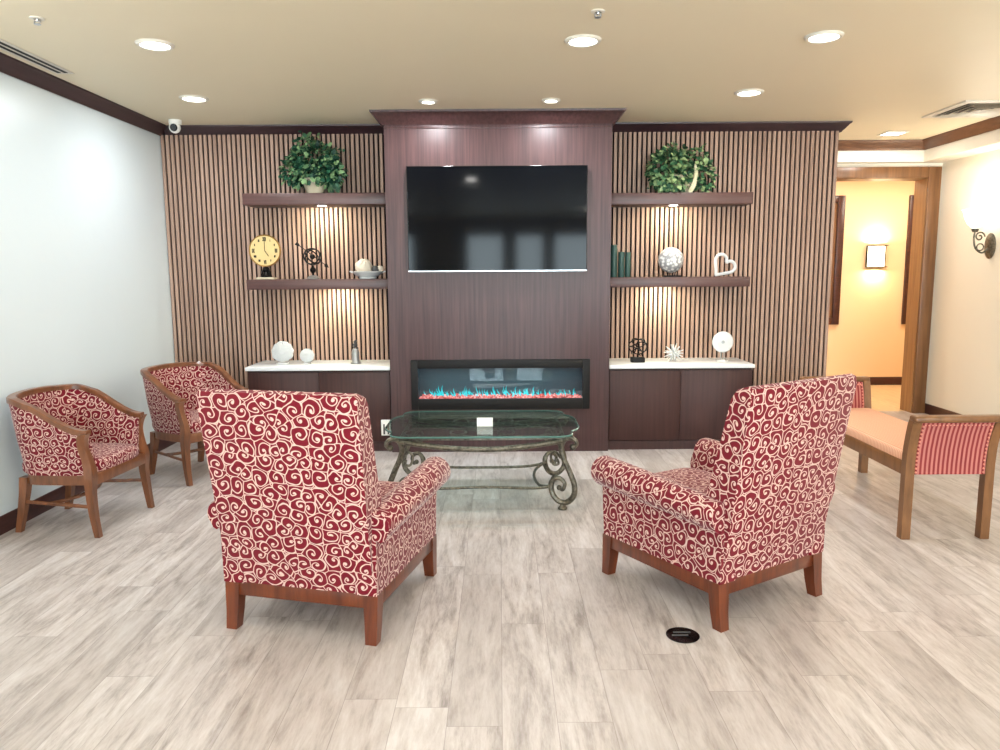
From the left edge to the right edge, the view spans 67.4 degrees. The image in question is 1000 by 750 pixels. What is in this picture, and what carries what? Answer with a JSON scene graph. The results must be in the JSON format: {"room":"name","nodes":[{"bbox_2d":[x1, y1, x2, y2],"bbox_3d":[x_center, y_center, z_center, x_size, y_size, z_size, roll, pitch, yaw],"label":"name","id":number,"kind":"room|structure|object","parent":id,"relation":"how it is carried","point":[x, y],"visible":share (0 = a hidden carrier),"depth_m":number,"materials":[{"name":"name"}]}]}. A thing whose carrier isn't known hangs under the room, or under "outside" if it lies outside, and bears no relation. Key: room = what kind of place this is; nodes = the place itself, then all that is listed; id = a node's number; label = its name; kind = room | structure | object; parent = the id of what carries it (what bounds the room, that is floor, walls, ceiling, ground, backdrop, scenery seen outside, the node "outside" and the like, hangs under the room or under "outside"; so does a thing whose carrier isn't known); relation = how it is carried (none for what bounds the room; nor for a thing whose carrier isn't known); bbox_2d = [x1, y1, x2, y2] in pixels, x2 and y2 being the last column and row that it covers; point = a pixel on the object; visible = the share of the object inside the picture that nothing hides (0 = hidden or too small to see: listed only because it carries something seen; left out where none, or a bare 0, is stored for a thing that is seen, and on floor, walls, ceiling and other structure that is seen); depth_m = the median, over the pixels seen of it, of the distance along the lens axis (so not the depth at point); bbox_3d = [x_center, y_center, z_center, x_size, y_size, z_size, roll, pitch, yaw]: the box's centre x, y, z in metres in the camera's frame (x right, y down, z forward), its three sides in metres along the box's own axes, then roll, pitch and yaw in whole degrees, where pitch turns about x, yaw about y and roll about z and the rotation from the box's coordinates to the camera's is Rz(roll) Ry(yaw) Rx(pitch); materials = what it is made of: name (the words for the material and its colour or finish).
{"room":"lobby lounge","nodes":[
{"label":"lobby lounge","id":0,"kind":"room"},
{"bbox_2d":[0,72,174,515],"bbox_3d":[-2.880,0.035,0.724,0.100,2.670,11.830,0,8,0],"label":"wall","id":1,"kind":"structure","parent":0,"point":[85,292],"depth_m":5.01,"materials":[{"name":"white paint"}]},
{"bbox_2d":[0,52,165,135],"bbox_3d":[-2.796,-1.242,0.498,0.085,0.078,11.730,0,8,0],"label":"crown molding","id":2,"kind":"structure","parent":1,"relation":"attached to","point":[10,66],"depth_m":4.92,"materials":[{"name":"brown wood"}]},
{"bbox_2d":[0,439,176,535],"bbox_3d":[-2.814,1.315,0.849,0.016,0.100,11.730,0,8,0],"label":"baseboard","id":3,"kind":"structure","parent":1,"relation":"attached to","point":[8,520],"depth_m":4.59,"materials":[{"name":"brown wood"}]},
{"bbox_2d":[160,134,389,387],"bbox_3d":[-1.862,-0.723,6.452,1.945,2.600,0.032,0,8,0],"label":"panel","id":4,"kind":"object","parent":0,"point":[219,321],"visible":0.62,"depth_m":6.40,"materials":[{"name":"brown wood"}]},
{"bbox_2d":[242,193,385,207],"bbox_3d":[-1.488,-1.442,6.197,1.192,0.094,0.274,0,8,0],"label":"floating shelf","id":5,"kind":"object","parent":4,"relation":"attached to","point":[254,200],"visible":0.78,"depth_m":6.06,"materials":[{"name":"brown wood"}]},
{"bbox_2d":[277,131,347,192],"bbox_3d":[-1.531,-1.734,6.112,0.592,0.506,0.336,0,8,0],"label":"potted plant","id":6,"kind":"object","parent":5,"relation":"on","point":[320,177],"visible":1,"depth_m":6.07,"materials":[{"name":"green plant"}]},
{"bbox_2d":[246,279,387,289],"bbox_3d":[-1.484,-0.762,6.291,1.192,0.084,0.274,0,8,0],"label":"floating shelf","id":7,"kind":"object","parent":4,"relation":"attached to","point":[264,284],"visible":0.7,"depth_m":6.16,"materials":[{"name":"brown wood"}]},
{"bbox_2d":[249,235,280,279],"bbox_3d":[-1.946,-0.978,6.223,0.264,0.368,0.088,0,8,0],"label":"clock","id":8,"kind":"object","parent":7,"relation":"on","point":[264,250],"visible":1,"depth_m":6.21,"materials":[{"name":"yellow metal"}]},
{"bbox_2d":[295,242,328,278],"bbox_3d":[-1.560,-0.951,6.226,0.249,0.308,0.126,-4,9,-25],"label":"armillary sphere","id":9,"kind":"object","parent":7,"relation":"on","point":[312,256],"visible":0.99,"depth_m":6.21,"materials":[{"name":"grey metal"}]},
{"bbox_2d":[349,271,385,278],"bbox_3d":[-1.100,-0.835,6.244,0.263,0.067,0.263,6,10,39],"label":"bowl","id":10,"kind":"object","parent":7,"relation":"on","point":[362,274],"visible":1,"depth_m":6.17,"materials":[{"name":"white ceramic"}]},
{"bbox_2d":[355,259,372,270],"bbox_3d":[-1.130,-0.901,6.236,0.149,0.132,0.126,0,8,0],"label":"shell","id":11,"kind":"object","parent":10,"relation":"in","point":[362,264],"visible":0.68,"depth_m":6.19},
{"bbox_2d":[371,265,378,270],"bbox_3d":[-1.035,-0.879,6.228,0.067,0.062,0.060,0,8,0],"label":"shell","id":12,"kind":"object","parent":10,"relation":"in","point":[374,268],"visible":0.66,"depth_m":6.21,"materials":[{"name":"grey stone"}]},
{"bbox_2d":[369,108,626,451],"bbox_3d":[-0.008,-0.728,6.146,1.945,2.670,0.624,0,8,0],"label":"chimney column","id":13,"kind":"structure","parent":0,"point":[487,315],"depth_m":5.93,"materials":[{"name":"brown wood"}]},
{"bbox_2d":[406,165,587,271],"bbox_3d":[-0.021,-1.212,5.833,1.394,0.804,0.052,0,8,0],"label":"television","id":14,"kind":"object","parent":13,"relation":"attached to","point":[524,217],"visible":1,"depth_m":5.81,"materials":[{"name":"black glass"}]},
{"bbox_2d":[411,359,589,409],"bbox_3d":[0.004,0.061,6.141,1.435,0.402,0.248,0,8,0],"label":"electric fireplace","id":15,"kind":"object","parent":13,"relation":"in","point":[491,383],"visible":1,"depth_m":6.16,"materials":[{"name":"black glass"}]},
{"bbox_2d":[0,385,999,749],"bbox_3d":[1.843,1.177,2.293,9.530,0.080,14.820,0,8,0],"label":"floor","id":16,"kind":"structure","parent":0,"point":[519,638],"depth_m":3.00,"materials":[{"name":"beige wood"}]},
{"bbox_2d":[6,384,154,537],"bbox_3d":[-2.480,0.473,4.415,0.560,0.793,0.614,0,8,5],"label":"tub chair","id":17,"kind":"object","parent":16,"relation":"on","point":[69,436],"visible":1,"depth_m":4.25,"materials":[{"name":"red fabric"}]},
{"bbox_2d":[140,362,247,485],"bbox_3d":[-2.237,0.323,5.496,0.560,0.793,0.614,4,9,31],"label":"tub chair","id":18,"kind":"object","parent":16,"relation":"on","point":[171,389],"visible":0.63,"depth_m":5.37,"materials":[{"name":"red fabric"}]},
{"bbox_2d":[248,370,391,450],"bbox_3d":[-1.464,0.265,6.332,1.151,0.670,0.468,0,8,0],"label":"base cabinet","id":19,"kind":"object","parent":16,"relation":"on","point":[374,385],"visible":0.44,"depth_m":6.07,"materials":[{"name":"brown wood"}]},
{"bbox_2d":[245,360,389,370],"bbox_3d":[-1.469,-0.082,6.273,1.165,0.030,0.494,0,8,0],"label":"countertop","id":20,"kind":"structure","parent":19,"relation":"on","point":[266,365],"depth_m":6.10,"materials":[{"name":"white stone"}]},
{"bbox_2d":[271,341,293,363],"bbox_3d":[-1.811,-0.186,6.241,0.188,0.187,0.079,0,8,0],"label":"disc","id":21,"kind":"object","parent":20,"relation":"on","point":[282,351],"visible":1,"depth_m":6.22,"materials":[{"name":"white ceramic"}]},
{"bbox_2d":[300,349,314,363],"bbox_3d":[-1.606,-0.157,6.243,0.123,0.127,0.075,0,8,0],"label":"disc","id":22,"kind":"object","parent":20,"relation":"on","point":[306,355],"visible":1,"depth_m":6.22,"materials":[{"name":"white ceramic"}]},
{"bbox_2d":[350,340,360,363],"bbox_3d":[-1.201,-0.194,6.230,0.088,0.199,0.088,0,8,0],"label":"figurine","id":23,"kind":"object","parent":20,"relation":"on","point":[355,353],"visible":1,"depth_m":6.21,"materials":[{"name":"grey metal"}]},
{"bbox_2d":[381,420,390,434],"bbox_3d":[-0.927,0.429,6.110,0.080,0.130,0.014,0,8,0],"label":"power outlet","id":24,"kind":"object","parent":19,"relation":"attached to","point":[384,423],"visible":0.69,"depth_m":6.11,"materials":[{"name":"white plastic"}]},
{"bbox_2d":[196,388,450,645],"bbox_3d":[-0.732,0.508,3.262,0.831,1.016,0.874,2,8,14],"label":"armchair","id":25,"kind":"object","parent":16,"relation":"on","point":[302,512],"visible":1,"depth_m":2.91,"materials":[{"name":"red fabric"}]},
{"bbox_2d":[378,481,399,498],"bbox_3d":[-0.693,0.608,3.432,0.532,0.150,0.556,2,8,14],"label":"seat cushion","id":26,"kind":"object","parent":25,"relation":"on","point":[385,487],"depth_m":3.51,"materials":[{"name":"red fabric"}]},
{"bbox_2d":[384,410,578,509],"bbox_3d":[-0.112,0.546,4.920,1.235,0.480,0.861,0,8,0],"label":"coffee table","id":27,"kind":"object","parent":16,"relation":"on","point":[404,439],"visible":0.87,"depth_m":4.69,"materials":[{"name":"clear glass"}]},
{"bbox_2d":[477,418,492,426],"bbox_3d":[-0.096,0.298,4.765,0.100,0.053,0.034,0,8,0],"label":"table card","id":28,"kind":"object","parent":27,"relation":"on","point":[480,421],"visible":1,"depth_m":4.75,"materials":[{"name":"white paper"}]},
{"bbox_2d":[608,368,751,449],"bbox_3d":[1.464,0.246,6.332,1.157,0.670,0.468,0,8,0],"label":"base cabinet","id":29,"kind":"object","parent":16,"relation":"on","point":[673,408],"visible":0.84,"depth_m":6.09,"materials":[{"name":"brown wood"}]},
{"bbox_2d":[609,357,754,368],"bbox_3d":[1.465,-0.101,6.273,1.171,0.030,0.494,0,8,0],"label":"countertop","id":30,"kind":"structure","parent":29,"relation":"on","point":[733,362],"depth_m":6.09,"materials":[{"name":"white stone"}]},
{"bbox_2d":[628,338,646,362],"bbox_3d":[1.139,-0.207,6.200,0.159,0.202,0.129,0,8,0],"label":"wire sculpture","id":31,"kind":"object","parent":30,"relation":"on","point":[637,359],"visible":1,"depth_m":6.18,"materials":[{"name":"black metal"}]},
{"bbox_2d":[664,343,682,361],"bbox_3d":[1.445,-0.189,6.234,0.164,0.152,0.165,0,8,0],"label":"star ornament","id":32,"kind":"object","parent":30,"relation":"on","point":[673,353],"visible":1,"depth_m":6.22,"materials":[{"name":"white ceramic"}]},
{"bbox_2d":[712,331,732,361],"bbox_3d":[1.849,-0.238,6.227,0.156,0.248,0.089,4,9,28],"label":"ornament","id":33,"kind":"object","parent":30,"relation":"on","point":[722,341],"visible":1,"depth_m":6.21,"materials":[{"name":"white ceramic"}]},
{"bbox_2d":[666,627,699,642],"bbox_3d":[0.733,1.041,3.008,0.132,0.008,0.132,0,8,0],"label":"floor outlet","id":34,"kind":"object","parent":16,"relation":"on","point":[677,634],"visible":1,"depth_m":3.00,"materials":[{"name":"black"}]},
{"bbox_2d":[591,374,856,632],"bbox_3d":[0.995,0.476,3.409,0.831,1.016,0.874,-5,9,-32],"label":"armchair","id":35,"kind":"object","parent":16,"relation":"on","point":[750,508],"visible":1,"depth_m":3.11,"materials":[{"name":"red fabric"}]},
{"bbox_2d":[655,468,711,493],"bbox_3d":[0.910,0.580,3.559,0.532,0.150,0.556,-5,9,-32],"label":"seat cushion","id":36,"kind":"object","parent":35,"relation":"on","point":[698,479],"depth_m":3.64,"materials":[{"name":"red fabric"}]},
{"bbox_2d":[799,376,999,539],"bbox_3d":[2.407,0.453,4.708,0.488,0.690,1.542,0,8,0],"label":"bench","id":37,"kind":"object","parent":16,"relation":"on","point":[924,444],"visible":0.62,"depth_m":4.02,"materials":[{"name":"brown wood"}]},
{"bbox_2d":[0,0,999,139],"bbox_3d":[0.741,-1.428,1.026,7.360,0.100,13.020,0,8,0],"label":"ceiling","id":38,"kind":"structure","parent":0,"point":[895,63],"depth_m":4.29,"materials":[{"name":"beige paint"}]},
{"bbox_2d":[29,16,44,25],"bbox_3d":[-2.219,-1.696,3.596,0.068,0.030,0.068,0,8,0],"label":"sprinkler","id":39,"kind":"object","parent":38,"relation":"attached to","point":[35,18],"visible":1,"depth_m":3.59,"materials":[{"name":"beige"}]},
{"bbox_2d":[0,38,74,73],"bbox_3d":[-2.651,-1.676,3.391,0.110,0.007,2.400,0,8,0],"label":"ceiling vent","id":40,"kind":"object","parent":38,"relation":"in","point":[6,46],"visible":1,"depth_m":4.24,"materials":[{"name":"beige metal"}]},
{"bbox_2d":[135,38,174,50],"bbox_3d":[-1.845,-1.763,4.013,0.198,0.014,0.198,0,8,0],"label":"recessed light","id":41,"kind":"object","parent":38,"relation":"in","point":[145,43],"visible":1,"depth_m":4.00,"materials":[{"name":"beige plastic"}]},
{"bbox_2d":[168,119,181,132],"bbox_3d":[-2.598,-1.985,5.997,0.100,0.104,0.112,0,8,0],"label":"security camera","id":42,"kind":"object","parent":38,"relation":"attached to","point":[174,124],"visible":1,"depth_m":5.96,"materials":[{"name":"white plastic"}]},
{"bbox_2d":[179,95,208,102],"bbox_3d":[-2.142,-1.931,5.249,0.198,0.014,0.198,0,8,0],"label":"recessed light","id":43,"kind":"object","parent":38,"relation":"in","point":[188,98],"visible":1,"depth_m":5.24,"materials":[{"name":"beige plastic"}]},
{"bbox_2d":[419,99,437,104],"bbox_3d":[-0.517,-1.961,5.388,0.138,0.014,0.138,0,8,0],"label":"recessed light","id":44,"kind":"object","parent":38,"relation":"in","point":[422,101],"visible":1,"depth_m":5.38,"materials":[{"name":"beige plastic"}]},
{"bbox_2d":[542,98,560,103],"bbox_3d":[0.366,-1.966,5.381,0.138,0.014,0.138,0,8,0],"label":"recessed light","id":45,"kind":"object","parent":38,"relation":"in","point":[546,100],"visible":1,"depth_m":5.37,"materials":[{"name":"beige plastic"}]},
{"bbox_2d":[564,34,601,47],"bbox_3d":[0.442,-1.775,3.991,0.198,0.014,0.198,0,8,0],"label":"recessed light","id":46,"kind":"object","parent":38,"relation":"in","point":[582,40],"visible":1,"depth_m":3.98,"materials":[{"name":"beige plastic"}]},
{"bbox_2d":[591,9,604,18],"bbox_3d":[0.464,-1.706,3.549,0.068,0.030,0.068,0,8,0],"label":"sprinkler","id":47,"kind":"object","parent":38,"relation":"attached to","point":[594,11],"visible":1,"depth_m":3.54,"materials":[{"name":"beige"}]},
{"bbox_2d":[734,89,763,96],"bbox_3d":[1.720,-1.946,5.179,0.198,0.014,0.198,0,8,0],"label":"recessed light","id":48,"kind":"object","parent":38,"relation":"in","point":[745,92],"visible":1,"depth_m":5.17,"materials":[{"name":"beige plastic"}]},
{"bbox_2d":[804,30,844,43],"bbox_3d":[1.706,-1.778,3.949,0.198,0.014,0.198,0,8,0],"label":"recessed light","id":49,"kind":"object","parent":38,"relation":"in","point":[826,36],"visible":1,"depth_m":3.94,"materials":[{"name":"beige plastic"}]},
{"bbox_2d":[876,131,909,135],"bbox_3d":[3.547,-2.179,6.770,0.200,0.010,0.200,0,8,0],"label":"recessed light","id":50,"kind":"object","parent":38,"relation":"in","point":[888,133],"visible":1,"depth_m":6.76,"materials":[{"name":"beige plastic"}]},
{"bbox_2d":[921,100,999,117],"bbox_3d":[3.687,-2.035,5.760,0.580,0.022,0.580,0,8,0],"label":"ceiling vent","id":51,"kind":"object","parent":38,"relation":"in","point":[967,108],"visible":1,"depth_m":5.79,"materials":[{"name":"beige metal"}]},
{"bbox_2d":[826,181,914,376],"bbox_3d":[4.742,-1.205,9.398,3.700,2.670,0.100,0,8,0],"label":"wall","id":52,"kind":"structure","parent":0,"point":[868,338],"depth_m":9.36,"materials":[{"name":"yellow paint"}]},
{"bbox_2d":[829,196,845,324],"bbox_3d":[3.913,-1.413,9.298,0.645,1.580,0.040,0,8,0],"label":"wall frame","id":53,"kind":"object","parent":52,"relation":"attached to","point":[839,217],"visible":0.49,"depth_m":9.28,"materials":[{"name":"brown wood"}]},
{"bbox_2d":[865,245,888,266],"bbox_3d":[4.651,-1.465,9.259,0.232,0.268,0.104,0,8,0],"label":"wall sconce","id":54,"kind":"object","parent":52,"relation":"attached to","point":[875,254],"visible":1,"depth_m":9.24,"materials":[{"name":"white glass"}]},
{"bbox_2d":[870,377,901,384],"bbox_3d":[4.751,0.076,9.515,3.700,0.100,0.016,0,8,0],"label":"baseboard","id":55,"kind":"structure","parent":52,"relation":"attached to","point":[873,380],"depth_m":9.51,"materials":[{"name":"brown wood"}]},
{"bbox_2d":[901,195,913,323],"bbox_3d":[5.356,-1.423,9.298,0.650,1.580,0.040,0,8,0],"label":"wall frame","id":56,"kind":"object","parent":52,"relation":"attached to","point":[911,197],"visible":0.16,"depth_m":9.28,"materials":[{"name":"brown wood"}]},
{"bbox_2d":[926,149,999,414],"bbox_3d":[4.380,-0.086,1.264,0.100,2.670,12.920,0,8,0],"label":"wall","id":57,"kind":"structure","parent":0,"point":[963,378],"depth_m":6.96,"materials":[{"name":"beige paint"}]},
{"bbox_2d":[836,166,941,412],"bbox_3d":[3.605,-0.831,7.573,1.410,2.440,0.235,0,8,0],"label":"door frame","id":58,"kind":"structure","parent":57,"relation":"attached to","point":[927,180],"depth_m":7.48,"materials":[{"name":"brown wood"}]},
{"bbox_2d":[837,163,942,402],"bbox_3d":[3.539,-0.946,7.565,1.570,2.670,0.200,0,8,0],"label":"doorway","id":59,"kind":"structure","parent":57,"relation":"in","point":[864,164],"depth_m":7.31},
{"bbox_2d":[837,129,999,163],"bbox_3d":[3.587,-1.293,0.997,1.470,0.195,12.720,0,8,0],"label":"trim","id":60,"kind":"structure","parent":57,"relation":"attached to","point":[988,141],"depth_m":7.10,"materials":[{"name":"white paint"}]},
{"bbox_2d":[838,116,999,150],"bbox_3d":[3.466,-1.338,0.940,1.230,0.090,12.620,0,8,0],"label":"crown molding","id":61,"kind":"structure","parent":57,"relation":"attached to","point":[990,124],"depth_m":7.11,"materials":[{"name":"brown wood"}]},
{"bbox_2d":[925,403,962,414],"bbox_3d":[4.330,1.201,1.340,0.016,0.100,12.720,0,8,0],"label":"baseboard","id":62,"kind":"structure","parent":57,"relation":"attached to","point":[929,409],"depth_m":7.42,"materials":[{"name":"brown wood"}]},
{"bbox_2d":[962,208,995,258],"bbox_3d":[4.193,-1.237,6.597,0.257,0.428,0.224,0,8,0],"label":"wall sconce","id":63,"kind":"object","parent":57,"relation":"attached to","point":[975,218],"visible":1,"depth_m":6.56,"materials":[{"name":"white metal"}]},
{"bbox_3d":[0.010,-0.781,6.534,5.690,2.670,0.100,0,8,0],"label":"wall","id":64,"kind":"structure","parent":0,"visible":0},
{"bbox_2d":[164,121,852,135],"bbox_3d":[0.062,-2.119,6.748,5.712,0.078,1.092,0,8,0],"label":"crown molding","id":65,"kind":"structure","parent":64,"relation":"attached to","point":[747,126],"depth_m":6.23,"materials":[{"name":"brown wood"}]},
{"bbox_2d":[609,131,838,385],"bbox_3d":[1.860,-0.747,6.452,1.970,2.600,0.032,0,8,0],"label":"panel","id":66,"kind":"object","parent":64,"relation":"attached to","point":[778,324],"visible":0.58,"depth_m":6.40,"materials":[{"name":"brown wood"}]},
{"bbox_2d":[610,276,749,286],"bbox_3d":[1.463,-0.781,6.291,1.180,0.084,0.274,0,8,0],"label":"floating shelf","id":67,"kind":"object","parent":66,"relation":"attached to","point":[719,281],"visible":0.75,"depth_m":6.16,"materials":[{"name":"brown wood"}]},
{"bbox_2d":[610,245,616,276],"bbox_3d":[0.947,-0.951,6.239,0.055,0.273,0.055,0,8,0],"label":"pillar candle","id":68,"kind":"object","parent":67,"relation":"on","point":[613,267],"visible":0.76,"depth_m":6.22,"materials":[{"name":"teal wax"}]},
{"bbox_2d":[618,251,624,276],"bbox_3d":[1.009,-0.923,6.243,0.052,0.215,0.052,0,8,0],"label":"pillar candle","id":69,"kind":"object","parent":67,"relation":"on","point":[621,254],"visible":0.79,"depth_m":6.22,"materials":[{"name":"teal wax"}]},
{"bbox_2d":[624,252,630,276],"bbox_3d":[1.062,-0.922,6.244,0.048,0.213,0.048,0,8,0],"label":"pillar candle","id":70,"kind":"object","parent":67,"relation":"on","point":[627,254],"visible":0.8,"depth_m":6.22,"materials":[{"name":"teal wax"}]},
{"bbox_2d":[658,247,683,276],"bbox_3d":[1.420,-0.938,6.231,0.210,0.243,0.210,0,8,0],"label":"decorative ball","id":71,"kind":"object","parent":67,"relation":"on","point":[670,260],"visible":1,"depth_m":6.16,"materials":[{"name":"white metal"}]},
{"bbox_2d":[714,253,736,276],"bbox_3d":[1.873,-0.917,6.235,0.191,0.196,0.027,0,8,0],"label":"heart ornament","id":72,"kind":"object","parent":67,"relation":"on","point":[724,255],"visible":1,"depth_m":6.23,"materials":[{"name":"white ceramic"}]},
{"bbox_2d":[611,192,753,206],"bbox_3d":[1.459,-1.446,6.199,1.180,0.094,0.274,0,8,0],"label":"floating shelf","id":73,"kind":"object","parent":66,"relation":"attached to","point":[682,199],"visible":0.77,"depth_m":6.06,"materials":[{"name":"brown wood"}]},
{"bbox_2d":[644,140,719,192],"bbox_3d":[1.484,-1.695,6.119,0.611,0.433,0.336,0,8,0],"label":"potted plant","id":74,"kind":"object","parent":73,"relation":"on","point":[674,182],"visible":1,"depth_m":6.08,"materials":[{"name":"green plant"}]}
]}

